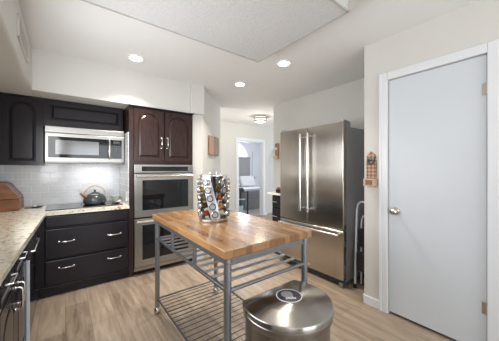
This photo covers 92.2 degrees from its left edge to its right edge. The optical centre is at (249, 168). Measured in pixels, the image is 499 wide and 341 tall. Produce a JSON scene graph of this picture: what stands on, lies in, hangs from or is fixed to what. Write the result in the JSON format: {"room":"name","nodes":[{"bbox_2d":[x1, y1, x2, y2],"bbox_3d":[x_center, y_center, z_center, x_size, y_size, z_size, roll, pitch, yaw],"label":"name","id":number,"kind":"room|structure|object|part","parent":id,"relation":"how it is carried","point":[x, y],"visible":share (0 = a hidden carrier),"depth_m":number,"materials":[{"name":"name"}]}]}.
{"room":"kitchen","nodes":[
{"label":"kitchen","id":0,"kind":"room"},
{"bbox_2d":[0,0,34,96],"bbox_3d":[-1.660,-0.997,1.266,0.568,0.417,3.630,0,0,-37],"label":"wall","id":1,"kind":"structure","parent":0,"point":[15,72],"depth_m":1.78,"materials":[{"name":"paint"}]},
{"bbox_2d":[17,13,28,62],"bbox_3d":[-1.741,-0.985,1.847,0.014,0.160,0.530,0,0,-37],"label":"air vent","id":2,"kind":"object","parent":1,"relation":"attached to","point":[21,36],"visible":0.99,"depth_m":1.79,"materials":[{"name":"metal"}]},
{"bbox_2d":[193,89,219,259],"bbox_3d":[-0.730,0.058,4.060,0.905,2.525,0.890,0,0,-37],"label":"wall","id":3,"kind":"structure","parent":0,"point":[207,124],"depth_m":3.62,"materials":[{"name":"paint"}]},
{"bbox_2d":[32,48,203,114],"bbox_3d":[-1.598,-0.997,3.182,1.862,0.417,0.665,0,0,-37],"label":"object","id":4,"kind":"structure","parent":3,"relation":"attached to","point":[55,76],"depth_m":2.77,"materials":[{"name":"paint"}]},
{"bbox_2d":[208,135,218,155],"bbox_3d":[-0.603,-0.390,4.056,0.034,0.320,0.560,0,0,8],"label":"wall sign","id":5,"kind":"object","parent":3,"relation":"attached to","point":[213,142],"visible":1,"depth_m":3.98,"materials":[{"name":"brown wood"}]},
{"bbox_2d":[30,208,455,340],"bbox_3d":[1.116,1.370,4.008,8.550,0.100,11.400,0,0,-37],"label":"floor","id":6,"kind":"structure","parent":0,"point":[122,309],"depth_m":2.22,"materials":[{"name":"brown wood"}]},
{"bbox_2d":[0,247,27,340],"bbox_3d":[-1.284,0.897,0.856,0.625,0.845,1.722,0,0,-37],"label":"base cabinet","id":7,"kind":"object","parent":6,"relation":"on","point":[13,287],"visible":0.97,"depth_m":1.32,"materials":[{"name":"brown wood"}]},
{"bbox_3d":[-1.204,0.552,1.189,0.021,0.135,0.408,0,0,-38],"label":"drawer","id":8,"kind":"part","parent":7,"relation":"part of","materials":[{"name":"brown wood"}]},
{"bbox_3d":[-1.204,0.918,1.189,0.021,0.573,0.408,0,0,-38],"label":"door","id":9,"kind":"part","parent":7,"relation":"part of","materials":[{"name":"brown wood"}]},
{"bbox_3d":[-1.186,0.550,1.202,0.027,0.017,0.158,0,0,-38],"label":"handle","id":10,"kind":"part","parent":7,"relation":"part of","materials":[{"name":"metal"}]},
{"bbox_3d":[-1.285,0.720,1.340,0.037,0.138,0.018,0,0,-38],"label":"handle","id":11,"kind":"part","parent":7,"relation":"part of","materials":[{"name":"metal"}]},
{"bbox_3d":[-1.460,0.918,1.522,0.021,0.573,0.408,0,0,-38],"label":"door","id":12,"kind":"part","parent":7,"relation":"part of","materials":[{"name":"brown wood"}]},
{"bbox_3d":[-1.460,0.552,1.522,0.021,0.135,0.408,0,0,-38],"label":"drawer","id":13,"kind":"part","parent":7,"relation":"part of","materials":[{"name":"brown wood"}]},
{"bbox_3d":[-1.335,0.720,1.405,0.037,0.138,0.018,0,0,-38],"label":"handle","id":14,"kind":"part","parent":7,"relation":"part of","materials":[{"name":"metal"}]},
{"bbox_2d":[0,201,128,284],"bbox_3d":[-1.416,0.456,1.667,1.442,0.038,3.269,0,0,-37],"label":"countertop","id":15,"kind":"structure","parent":7,"relation":"on","point":[17,228],"depth_m":1.82,"materials":[{"name":"beige stone"}]},
{"bbox_2d":[0,181,23,211],"bbox_3d":[-2.679,0.285,2.520,0.418,0.301,0.340,0,0,-37],"label":"bread box","id":16,"kind":"object","parent":15,"relation":"on","point":[11,198],"visible":1,"depth_m":2.48,"materials":[{"name":"brown wood"}]},
{"bbox_3d":[-2.679,0.223,2.517,0.414,0.175,0.325,0,0,-38],"label":"lid","id":17,"kind":"part","parent":16,"relation":"part of","materials":[{"name":"brown wood"}]},
{"bbox_2d":[25,205,42,207],"bbox_3d":[-2.433,0.422,2.708,0.157,0.030,0.103,0,0,-37],"label":"spoon rest","id":18,"kind":"object","parent":15,"relation":"on","point":[33,206],"visible":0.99,"depth_m":2.70,"materials":[{"name":"silver metal"}]},
{"bbox_2d":[45,200,122,210],"bbox_3d":[-1.984,0.433,2.902,0.725,0.007,0.500,0,0,-37],"label":"cooktop","id":19,"kind":"object","parent":15,"relation":"in","point":[111,202],"visible":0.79,"depth_m":2.83,"materials":[{"name":"black glass"}]},
{"bbox_2d":[80,185,106,204],"bbox_3d":[-1.913,0.313,2.969,0.251,0.233,0.250,0,0,-15],"label":"kettle","id":20,"kind":"object","parent":19,"relation":"on","point":[93,198],"visible":1,"depth_m":2.89,"materials":[{"name":"grey metal"}]},
{"bbox_3d":[-1.913,0.259,2.969,0.231,0.124,0.018,0,0,-38],"label":"handle","id":21,"kind":"part","parent":20,"relation":"part of","materials":[{"name":"beige wood"}]},
{"bbox_2d":[111,195,119,200],"bbox_3d":[-1.804,0.395,3.229,0.120,0.070,0.120,0,0,-37],"label":"bowl","id":22,"kind":"object","parent":19,"relation":"on","point":[114,197],"visible":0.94,"depth_m":3.20,"materials":[{"name":"green ceramic"}]},
{"bbox_2d":[24,230,39,340],"bbox_3d":[-1.995,0.899,1.788,0.631,0.842,0.605,0,0,-37],"label":"dishwasher","id":23,"kind":"object","parent":6,"relation":"on","point":[31,247],"visible":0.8,"depth_m":1.82,"materials":[{"name":"silver metal"}]},
{"bbox_3d":[-1.771,0.566,1.958,0.018,0.172,0.598,0,0,-38],"label":"control panel","id":24,"kind":"part","parent":23,"relation":"part of","materials":[{"name":"black plastic"}]},
{"bbox_3d":[-1.772,0.938,1.960,0.018,0.565,0.592,0,0,-38],"label":"door panel","id":25,"kind":"part","parent":23,"relation":"part of","materials":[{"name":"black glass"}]},
{"bbox_3d":[-1.760,0.620,1.978,0.026,0.014,0.434,0,0,-38],"label":"handle","id":26,"kind":"part","parent":23,"relation":"part of","materials":[{"name":"metal"}]},
{"bbox_2d":[37,209,128,299],"bbox_3d":[-1.933,0.897,2.776,0.912,0.845,0.878,0,0,-37],"label":"base cabinet","id":27,"kind":"object","parent":6,"relation":"on","point":[75,251],"visible":0.98,"depth_m":2.61,"materials":[{"name":"brown wood"}]},
{"bbox_3d":[-1.776,1.073,2.669,0.768,0.259,0.030,0,0,-38],"label":"drawer","id":28,"kind":"part","parent":27,"relation":"part of","materials":[{"name":"brown wood"}]},
{"bbox_3d":[-1.776,0.774,2.669,0.768,0.308,0.030,0,0,-38],"label":"drawer","id":29,"kind":"part","parent":27,"relation":"part of","materials":[{"name":"brown wood"}]},
{"bbox_3d":[-1.776,0.545,2.669,0.768,0.120,0.030,0,0,-38],"label":"drawer","id":30,"kind":"part","parent":27,"relation":"part of","materials":[{"name":"brown wood"}]},
{"bbox_2d":[123,104,193,276],"bbox_3d":[-1.310,0.267,3.393,0.840,2.106,0.657,0,0,-37],"label":"tall cabinet","id":31,"kind":"object","parent":6,"relation":"on","point":[157,136],"visible":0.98,"depth_m":3.10,"materials":[{"name":"brown wood"}]},
{"bbox_2d":[119,132,128,204],"bbox_3d":[-1.656,-0.006,3.157,0.008,0.887,0.615,0,0,-37],"label":"tiled wall","id":32,"kind":"structure","parent":31,"relation":"attached to","point":[123,168],"depth_m":3.04,"materials":[{"name":"white tile"}]},
{"bbox_3d":[-1.280,-0.426,3.061,0.360,0.652,0.021,0,0,-38],"label":"door","id":33,"kind":"part","parent":31,"relation":"part of","materials":[{"name":"brown wood"}]},
{"bbox_2d":[133,164,193,271],"bbox_3d":[-1.253,0.599,3.351,0.761,1.310,0.638,0,0,-37],"label":"double oven","id":34,"kind":"object","parent":31,"relation":"in","point":[156,188],"visible":0.79,"depth_m":3.04,"materials":[{"name":"silver metal"}]},
{"bbox_3d":[-1.077,0.646,3.121,0.721,0.031,0.058,0,0,-38],"label":"handle","id":35,"kind":"part","parent":34,"relation":"part of","materials":[{"name":"metal"}]},
{"bbox_3d":[-1.105,1.234,3.158,0.761,0.040,0.024,0,0,-38],"label":"trim","id":36,"kind":"part","parent":34,"relation":"part of","materials":[{"name":"silver metal"}]},
{"bbox_3d":[-1.102,0.912,3.154,0.761,0.592,0.034,0,0,-38],"label":"door","id":37,"kind":"part","parent":34,"relation":"part of","materials":[{"name":"silver metal"}]},
{"bbox_3d":[-1.102,0.328,3.154,0.761,0.540,0.034,0,0,-38],"label":"door","id":38,"kind":"part","parent":34,"relation":"part of","materials":[{"name":"silver metal"}]},
{"bbox_3d":[-1.106,-0.004,3.159,0.761,0.104,0.022,0,0,-38],"label":"control panel","id":39,"kind":"part","parent":34,"relation":"part of","materials":[{"name":"silver metal"}]},
{"bbox_3d":[-1.077,0.088,3.121,0.721,0.031,0.058,0,0,-38],"label":"handle","id":40,"kind":"part","parent":34,"relation":"part of","materials":[{"name":"metal"}]},
{"bbox_3d":[-0.973,-0.426,3.296,0.378,0.652,0.021,0,0,-38],"label":"door","id":41,"kind":"part","parent":31,"relation":"part of","materials":[{"name":"brown wood"}]},
{"bbox_2d":[152,207,311,340],"bbox_3d":[-0.238,0.865,1.906,0.680,0.910,1.270,0,0,-37],"label":"kitchen cart","id":42,"kind":"object","parent":6,"relation":"on","point":[243,237],"visible":0.85,"depth_m":1.59,"materials":[{"name":"brown wood"}]},
{"bbox_3d":[-0.843,0.861,2.196,0.060,0.809,0.060,0,0,-38],"label":"leg","id":43,"kind":"part","parent":42,"relation":"part of","materials":[{"name":"grey metal"}]},
{"bbox_3d":[-0.602,0.635,2.381,0.608,0.022,0.023,0,0,-38],"label":"rail","id":44,"kind":"part","parent":42,"relation":"part of","materials":[{"name":"grey metal"}]},
{"bbox_3d":[-0.600,0.567,1.880,0.025,0.137,0.025,0,0,-38],"label":"post","id":45,"kind":"part","parent":42,"relation":"part of","materials":[{"name":"grey metal"}]},
{"bbox_3d":[-0.479,1.185,1.721,0.016,0.015,1.198,0,0,-38],"label":"rail","id":46,"kind":"part","parent":42,"relation":"part of","materials":[{"name":"grey metal"}]},
{"bbox_3d":[-0.602,1.185,2.381,0.608,0.015,0.016,0,0,-38],"label":"rail","id":47,"kind":"part","parent":42,"relation":"part of","materials":[{"name":"grey metal"}]},
{"bbox_3d":[-0.479,0.635,1.721,0.023,0.022,1.198,0,0,-38],"label":"rail","id":48,"kind":"part","parent":42,"relation":"part of","materials":[{"name":"grey metal"}]},
{"bbox_3d":[-0.357,0.567,1.563,0.025,0.137,0.025,0,0,-38],"label":"post","id":49,"kind":"part","parent":42,"relation":"part of","materials":[{"name":"grey metal"}]},
{"bbox_2d":[160,283,244,340],"bbox_3d":[-0.238,1.181,1.906,0.608,0.006,1.096,0,0,-38],"label":"shelf","id":50,"kind":"object","parent":42,"relation":"attached to","point":[177,326],"depth_m":1.98,"materials":[{"name":"grey metal"}]},
{"bbox_2d":[199,169,227,222],"bbox_3d":[-0.288,0.206,1.928,0.228,0.407,0.228,0,0,-37],"label":"spice rack","id":51,"kind":"object","parent":42,"relation":"on","point":[221,218],"visible":0.62,"depth_m":1.84,"materials":[{"name":"silver metal"}]},
{"bbox_2d":[197,178,202,184],"bbox_3d":[-0.378,0.102,1.913,0.075,0.054,0.054,0,0,-9],"label":"spice jar","id":52,"kind":"object","parent":51,"relation":"in","point":[199,181],"visible":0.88,"depth_m":1.89,"materials":[{"name":"silver glass"}]},
{"bbox_2d":[197,186,204,192],"bbox_3d":[-0.375,0.163,1.900,0.075,0.054,0.054,0,0,-18],"label":"spice jar","id":53,"kind":"object","parent":51,"relation":"in","point":[199,188],"visible":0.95,"depth_m":1.88,"materials":[{"name":"silver glass"}]},
{"bbox_2d":[197,194,205,200],"bbox_3d":[-0.370,0.224,1.887,0.075,0.054,0.054,0,0,-26],"label":"spice jar","id":54,"kind":"object","parent":51,"relation":"in","point":[200,197],"visible":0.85,"depth_m":1.87,"materials":[{"name":"silver glass"}]},
{"bbox_2d":[197,202,207,208],"bbox_3d":[-0.363,0.284,1.875,0.075,0.054,0.054,0,0,-35],"label":"spice jar","id":55,"kind":"object","parent":51,"relation":"in","point":[200,205],"visible":0.97,"depth_m":1.85,"materials":[{"name":"silver glass"}]},
{"bbox_2d":[198,210,208,217],"bbox_3d":[-0.354,0.345,1.865,0.075,0.054,0.053,0,0,-44],"label":"spice jar","id":56,"kind":"object","parent":51,"relation":"in","point":[201,213],"visible":1,"depth_m":1.84,"materials":[{"name":"red glass"}]},
{"bbox_2d":[202,179,211,185],"bbox_3d":[-0.320,0.102,1.842,0.054,0.054,0.075,0,0,20],"label":"spice jar","id":57,"kind":"object","parent":51,"relation":"in","point":[206,182],"visible":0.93,"depth_m":1.81,"materials":[{"name":"silver glass"}]},
{"bbox_2d":[204,187,213,193],"bbox_3d":[-0.307,0.163,1.839,0.054,0.054,0.075,0,0,12],"label":"spice jar","id":58,"kind":"object","parent":51,"relation":"in","point":[208,190],"visible":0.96,"depth_m":1.80,"materials":[{"name":"silver glass"}]},
{"bbox_2d":[207,195,213,201],"bbox_3d":[-0.294,0.224,1.837,0.054,0.054,0.075,0,0,4],"label":"spice jar","id":59,"kind":"object","parent":51,"relation":"in","point":[210,198],"visible":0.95,"depth_m":1.80,"materials":[{"name":"silver glass"}]},
{"bbox_2d":[209,203,215,209],"bbox_3d":[-0.280,0.284,1.837,0.054,0.054,0.075,0,0,-5],"label":"spice jar","id":60,"kind":"object","parent":51,"relation":"in","point":[212,206],"visible":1,"depth_m":1.80,"materials":[{"name":"silver glass"}]},
{"bbox_3d":[-0.288,0.049,1.928,0.224,0.018,0.224,0,0,-38],"label":"plate","id":61,"kind":"part","parent":51,"relation":"part of","materials":[{"name":"silver metal"}]},
{"bbox_3d":[-0.288,0.218,1.928,0.035,0.323,0.036,0,0,-38],"label":"post","id":62,"kind":"part","parent":51,"relation":"part of","materials":[{"name":"black plastic"}]},
{"bbox_2d":[211,211,218,217],"bbox_3d":[-0.267,0.345,1.839,0.054,0.054,0.075,0,0,-14],"label":"spice jar","id":63,"kind":"object","parent":51,"relation":"in","point":[214,214],"visible":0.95,"depth_m":1.80,"materials":[{"name":"silver glass"}]},
{"bbox_2d":[215,179,224,185],"bbox_3d":[-0.230,0.102,1.857,0.054,0.054,0.075,0,0,-40],"label":"spice jar","id":64,"kind":"object","parent":51,"relation":"in","point":[221,182],"visible":0.98,"depth_m":1.83,"materials":[{"name":"silver glass"}]},
{"bbox_2d":[216,187,226,193],"bbox_3d":[-0.220,0.163,1.867,0.075,0.054,0.054,0,0,42],"label":"spice jar","id":65,"kind":"object","parent":51,"relation":"in","point":[222,190],"visible":0.98,"depth_m":1.84,"materials":[{"name":"silver glass"}]},
{"bbox_2d":[217,194,227,200],"bbox_3d":[-0.212,0.224,1.877,0.075,0.054,0.054,0,0,33],"label":"spice jar","id":66,"kind":"object","parent":51,"relation":"in","point":[224,197],"visible":0.99,"depth_m":1.86,"materials":[{"name":"silver glass"}]},
{"bbox_2d":[218,202,228,208],"bbox_3d":[-0.205,0.284,1.889,0.075,0.054,0.054,0,0,25],"label":"spice jar","id":67,"kind":"object","parent":51,"relation":"in","point":[225,205],"visible":0.98,"depth_m":1.87,"materials":[{"name":"silver glass"}]},
{"bbox_2d":[219,209,229,215],"bbox_3d":[-0.201,0.345,1.902,0.075,0.054,0.054,0,0,17],"label":"spice jar","id":68,"kind":"object","parent":51,"relation":"in","point":[221,212],"visible":0.98,"depth_m":1.89,"materials":[{"name":"silver glass"}]},
{"bbox_3d":[-0.361,0.861,2.567,0.060,0.809,0.060,0,0,-38],"label":"leg","id":69,"kind":"part","parent":42,"relation":"part of","materials":[{"name":"grey metal"}]},
{"bbox_3d":[-0.114,0.861,1.246,0.060,0.809,0.060,0,0,-38],"label":"leg","id":70,"kind":"part","parent":42,"relation":"part of","materials":[{"name":"grey metal"}]},
{"bbox_2d":[161,236,294,283],"bbox_3d":[-0.238,0.629,1.906,0.608,0.009,1.040,0,0,-38],"label":"shelf","id":71,"kind":"object","parent":42,"relation":"attached to","point":[194,265],"depth_m":1.60,"materials":[{"name":"grey metal"}]},
{"bbox_3d":[0.127,0.635,1.431,0.608,0.022,0.023,0,0,-38],"label":"rail","id":72,"kind":"part","parent":42,"relation":"part of","materials":[{"name":"grey metal"}]},
{"bbox_3d":[0.004,0.635,2.091,0.023,0.022,1.198,0,0,-38],"label":"rail","id":73,"kind":"part","parent":42,"relation":"part of","materials":[{"name":"grey metal"}]},
{"bbox_3d":[0.368,0.861,1.616,0.060,0.809,0.060,0,0,-38],"label":"leg","id":74,"kind":"part","parent":42,"relation":"part of","materials":[{"name":"grey metal"}]},
{"bbox_2d":[239,205,242,212],"bbox_3d":[-0.336,1.188,6.927,0.310,0.260,0.308,0,0,-37],"label":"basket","id":75,"kind":"object","parent":6,"relation":"on","point":[240,206],"visible":0.27,"depth_m":6.82,"materials":[{"name":"white"}]},
{"bbox_2d":[239,191,247,213],"bbox_3d":[-0.342,0.978,6.935,0.500,0.685,0.380,0,0,-37],"label":"side table","id":76,"kind":"object","parent":6,"relation":"on","point":[240,192],"visible":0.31,"depth_m":6.92,"materials":[{"name":"black plastic"}]},
{"bbox_2d":[239,186,259,209],"bbox_3d":[0.034,1.008,8.868,1.790,0.625,1.770,0,0,-37],"label":"bed","id":77,"kind":"object","parent":6,"relation":"on","point":[253,191],"visible":0.29,"depth_m":7.83,"materials":[{"name":"grey fabric"}]},
{"bbox_2d":[239,176,255,186],"bbox_3d":[-0.086,0.485,9.640,0.680,0.411,0.287,0,0,-37],"label":"pillow","id":78,"kind":"object","parent":77,"relation":"on","point":[244,180],"visible":0.98,"depth_m":9.54,"materials":[{"name":"white fabric"}]},
{"bbox_2d":[239,188,259,198],"bbox_3d":[0.384,0.838,8.412,1.790,0.285,0.620,0,0,-38],"label":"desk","id":79,"kind":"object","parent":77,"relation":"on","point":[254,193],"depth_m":7.83,"materials":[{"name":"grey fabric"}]},
{"bbox_3d":[0.027,1.120,8.876,1.750,0.400,1.750,0,0,-38],"label":"frame","id":80,"kind":"part","parent":77,"relation":"part of","materials":[{"name":"grey wood"}]},
{"bbox_3d":[0.028,0.819,8.883,1.700,0.198,1.700,0,0,-38],"label":"mattress","id":81,"kind":"part","parent":77,"relation":"part of","materials":[{"name":"white fabric"}]},
{"bbox_2d":[267,192,280,221],"bbox_3d":[0.626,0.858,3.978,0.439,0.925,0.550,0,0,-37],"label":"base cabinet","id":82,"kind":"object","parent":6,"relation":"on","point":[275,201],"visible":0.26,"depth_m":3.93,"materials":[{"name":"brown wood"}]},
{"bbox_3d":[0.509,0.535,3.848,0.017,0.170,0.405,0,0,-38],"label":"drawer","id":83,"kind":"part","parent":82,"relation":"part of","materials":[{"name":"brown wood"}]},
{"bbox_3d":[0.509,0.770,3.848,0.017,0.260,0.405,0,0,-38],"label":"drawer","id":84,"kind":"part","parent":82,"relation":"part of","materials":[{"name":"brown wood"}]},
{"bbox_2d":[242,280,333,340],"bbox_3d":[0.243,0.996,1.219,0.472,0.649,0.426,0,0,-37],"label":"bin","id":85,"kind":"object","parent":6,"relation":"on","point":[293,310],"visible":1,"depth_m":1.15,"materials":[{"name":"silver metal"}]},
{"bbox_2d":[278,119,363,287],"bbox_3d":[0.969,0.384,3.215,0.748,1.872,0.982,0,0,-37],"label":"refrigerator","id":86,"kind":"object","parent":6,"relation":"on","point":[322,166],"visible":0.93,"depth_m":2.86,"materials":[{"name":"silver metal"}]},
{"bbox_3d":[0.612,0.077,3.257,0.072,1.205,0.481,0,0,-38],"label":"door","id":87,"kind":"part","parent":86,"relation":"part of","materials":[{"name":"silver metal"}]},
{"bbox_3d":[0.642,0.043,3.056,0.027,0.975,0.027,0,0,-38],"label":"handle","id":88,"kind":"part","parent":86,"relation":"part of","materials":[{"name":"metal"}]},
{"bbox_3d":[0.715,0.043,2.961,0.027,0.975,0.027,0,0,-38],"label":"handle","id":89,"kind":"part","parent":86,"relation":"part of","materials":[{"name":"metal"}]},
{"bbox_3d":[0.692,0.735,3.003,0.027,0.027,0.922,0,0,-38],"label":"handle","id":90,"kind":"part","parent":86,"relation":"part of","materials":[{"name":"metal"}]},
{"bbox_3d":[0.764,0.969,3.058,0.072,0.553,0.982,0,0,-38],"label":"freezer drawer","id":91,"kind":"part","parent":86,"relation":"part of","materials":[{"name":"silver metal"}]},
{"bbox_3d":[0.912,0.077,2.865,0.072,1.205,0.495,0,0,-38],"label":"door","id":92,"kind":"part","parent":86,"relation":"part of","materials":[{"name":"silver metal"}]},
{"bbox_2d":[353,201,363,287],"bbox_3d":[1.276,0.841,2.688,0.213,0.958,0.218,0,0,-37],"label":"step stool","id":93,"kind":"object","parent":6,"relation":"on","point":[359,256],"visible":0.54,"depth_m":2.69,"materials":[{"name":"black metal"}]},
{"bbox_3d":[1.319,0.915,2.720,0.105,0.772,0.159,0,0,-38],"label":"frame","id":94,"kind":"part","parent":93,"relation":"part of","materials":[{"name":"metal"}]},
{"bbox_2d":[220,121,273,211],"bbox_3d":[-0.187,0.058,6.486,4.800,2.525,0.120,0,0,-37],"label":"wall","id":95,"kind":"structure","parent":0,"point":[229,131],"depth_m":6.24,"materials":[{"name":"paint"}]},
{"bbox_2d":[236,137,264,214],"bbox_3d":[0.013,0.242,6.628,1.000,2.155,0.140,0,0,-37],"label":"trim","id":96,"kind":"structure","parent":95,"relation":"attached to","point":[238,139],"depth_m":6.83,"materials":[{"name":"white wood"}]},
{"bbox_2d":[18,0,477,127],"bbox_3d":[1.437,-1.255,2.439,7.150,0.100,8.520,0,0,-37],"label":"ceiling","id":97,"kind":"structure","parent":0,"point":[332,55],"depth_m":2.40,"materials":[{"name":"paint"}]},
{"bbox_2d":[127,54,144,61],"bbox_3d":[-1.232,-1.200,2.606,0.184,0.010,0.184,0,0,-37],"label":"recessed light","id":98,"kind":"object","parent":97,"relation":"in","point":[133,57],"visible":1,"depth_m":2.60,"materials":[{"name":"white plastic"}]},
{"bbox_2d":[81,0,348,61],"bbox_3d":[-0.328,-1.143,1.495,1.800,0.125,0.986,0,0,-37],"label":"ceiling panel","id":99,"kind":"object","parent":97,"relation":"attached to","point":[254,30],"depth_m":1.73,"materials":[{"name":"white paint"}]},
{"bbox_2d":[234,82,245,86],"bbox_3d":[-0.135,-1.200,3.402,0.184,0.010,0.184,0,0,-37],"label":"recessed light","id":100,"kind":"object","parent":97,"relation":"in","point":[239,84],"visible":1,"depth_m":3.40,"materials":[{"name":"white plastic"}]},
{"bbox_2d":[254,115,266,122],"bbox_3d":[0.247,-1.141,5.509,0.296,0.128,0.296,0,0,-37],"label":"flush light","id":101,"kind":"object","parent":97,"relation":"attached to","point":[258,118],"visible":1,"depth_m":5.40,"materials":[{"name":"white glass"}]},
{"bbox_2d":[276,59,291,66],"bbox_3d":[0.392,-1.200,2.728,0.184,0.010,0.184,0,0,-37],"label":"recessed light","id":102,"kind":"object","parent":97,"relation":"in","point":[281,63],"visible":1,"depth_m":2.72,"materials":[{"name":"white plastic"}]},
{"bbox_2d":[239,142,259,186],"bbox_3d":[-0.702,0.058,9.621,4.600,2.525,0.120,0,0,-37],"label":"wall","id":103,"kind":"structure","parent":0,"point":[250,147],"depth_m":10.12,"materials":[{"name":"paint"}]},
{"bbox_2d":[239,157,250,176],"bbox_3d":[-0.526,-0.083,9.639,1.420,0.805,0.055,0,0,-37],"label":"window shade","id":104,"kind":"object","parent":103,"relation":"attached to","point":[244,162],"visible":0.34,"depth_m":9.87,"materials":[{"name":"grey fabric"}]},
{"bbox_2d":[252,152,259,186],"bbox_3d":[0.450,0.295,10.371,0.780,2.050,0.090,0,0,-37],"label":"door","id":105,"kind":"structure","parent":103,"relation":"in","point":[255,155],"depth_m":10.27,"materials":[{"name":"wood"}]},
{"bbox_2d":[267,149,273,212],"bbox_3d":[0.786,0.058,7.485,1.040,2.525,0.080,0,0,-37],"label":"wall","id":106,"kind":"structure","parent":0,"point":[270,165],"depth_m":7.32,"materials":[{"name":"paint"}]},
{"bbox_2d":[274,78,363,191],"bbox_3d":[1.195,0.058,3.699,0.120,2.525,2.265,0,0,-37],"label":"wall","id":107,"kind":"structure","parent":0,"point":[345,101],"depth_m":3.72,"materials":[{"name":"paint"}]},
{"bbox_2d":[273,143,278,158],"bbox_3d":[0.498,-0.333,4.463,0.054,0.295,0.111,0,0,-37],"label":"wall plaque","id":108,"kind":"object","parent":107,"relation":"attached to","point":[276,156],"visible":1,"depth_m":4.45,"materials":[{"name":"brown wood"}]},
{"bbox_2d":[364,0,498,312],"bbox_3d":[2.787,0.058,0.872,0.797,2.525,4.390,0,0,-37],"label":"wall","id":109,"kind":"structure","parent":0,"point":[476,23],"depth_m":2.18,"materials":[{"name":"paint"}]},
{"bbox_2d":[363,152,376,185],"bbox_3d":[1.153,-0.003,2.293,0.062,0.330,0.106,0,0,-37],"label":"bottle opener","id":110,"kind":"object","parent":109,"relation":"attached to","point":[371,163],"visible":1,"depth_m":2.29,"materials":[{"name":"brown wood"}]},
{"bbox_3d":[1.129,0.127,2.274,0.002,0.046,0.066,0,0,-37],"label":"panel","id":111,"kind":"part","parent":110,"relation":"part of","materials":[{"name":"brown wood"}]},
{"bbox_2d":[363,293,378,309],"bbox_3d":[2.778,1.278,0.873,0.810,0.085,4.403,0,0,-37],"label":"baseboard","id":112,"kind":"structure","parent":109,"relation":"attached to","point":[368,300],"depth_m":2.31,"materials":[{"name":"white wood"}]},
{"bbox_2d":[389,54,486,340],"bbox_3d":[1.461,0.245,1.927,0.108,2.105,0.654,0,0,-37],"label":"door","id":113,"kind":"structure","parent":109,"relation":"in","point":[438,116],"depth_m":1.90,"materials":[{"name":"white wood"}]},
{"bbox_3d":[1.281,0.376,2.132,0.073,0.068,0.067,0,0,-38],"label":"knob","id":114,"kind":"part","parent":113,"relation":"part of","materials":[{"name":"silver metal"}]},
{"bbox_2d":[379,39,498,340],"bbox_3d":[1.454,0.219,1.934,0.024,2.202,0.786,0,0,-37],"label":"trim","id":115,"kind":"structure","parent":109,"relation":"attached to","point":[491,48],"depth_m":1.67,"materials":[{"name":"white wood"}]},
{"bbox_3d":[-2.126,0.058,3.272,2.270,2.525,0.120,0,0,-37],"label":"wall","id":116,"kind":"structure","parent":0,"visible":0},
{"bbox_2d":[0,92,44,165],"bbox_3d":[-2.626,-0.414,2.589,0.635,0.744,0.330,0,0,-37],"label":"upper cabinet","id":117,"kind":"object","parent":116,"relation":"attached to","point":[22,130],"visible":0.99,"depth_m":2.55,"materials":[{"name":"brown wood"}]},
{"bbox_3d":[-2.665,-0.410,2.379,0.308,0.710,0.021,0,0,-38],"label":"door","id":118,"kind":"part","parent":117,"relation":"part of","materials":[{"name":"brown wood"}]},
{"bbox_2d":[0,163,118,205],"bbox_3d":[-2.415,-0.021,2.968,1.442,0.917,0.010,0,0,-37],"label":"wall tile","id":119,"kind":"structure","parent":116,"relation":"attached to","point":[51,183],"depth_m":3.00,"materials":[{"name":"white tile"}]},
{"bbox_2d":[43,98,122,131],"bbox_3d":[-2.059,-0.633,3.019,0.795,0.306,0.339,0,0,-37],"label":"upper cabinet","id":120,"kind":"object","parent":116,"relation":"attached to","point":[59,113],"visible":0.93,"depth_m":2.85,"materials":[{"name":"brown wood"}]},
{"bbox_2d":[45,125,123,163],"bbox_3d":[-2.019,-0.274,2.978,0.778,0.407,0.452,0,0,-37],"label":"microwave","id":121,"kind":"object","parent":120,"relation":"attached to","point":[70,145],"visible":1,"depth_m":2.81,"materials":[{"name":"silver metal"}]},
{"bbox_3d":[-1.985,-0.245,2.780,0.410,0.160,0.001,0,0,-38],"label":"door","id":122,"kind":"part","parent":121,"relation":"part of","materials":[{"name":"grey glass"}]},
{"bbox_3d":[-1.723,-0.245,2.952,0.025,0.264,0.050,0,0,-38],"label":"handle","id":123,"kind":"part","parent":121,"relation":"part of","materials":[{"name":"metal"}]}
]}

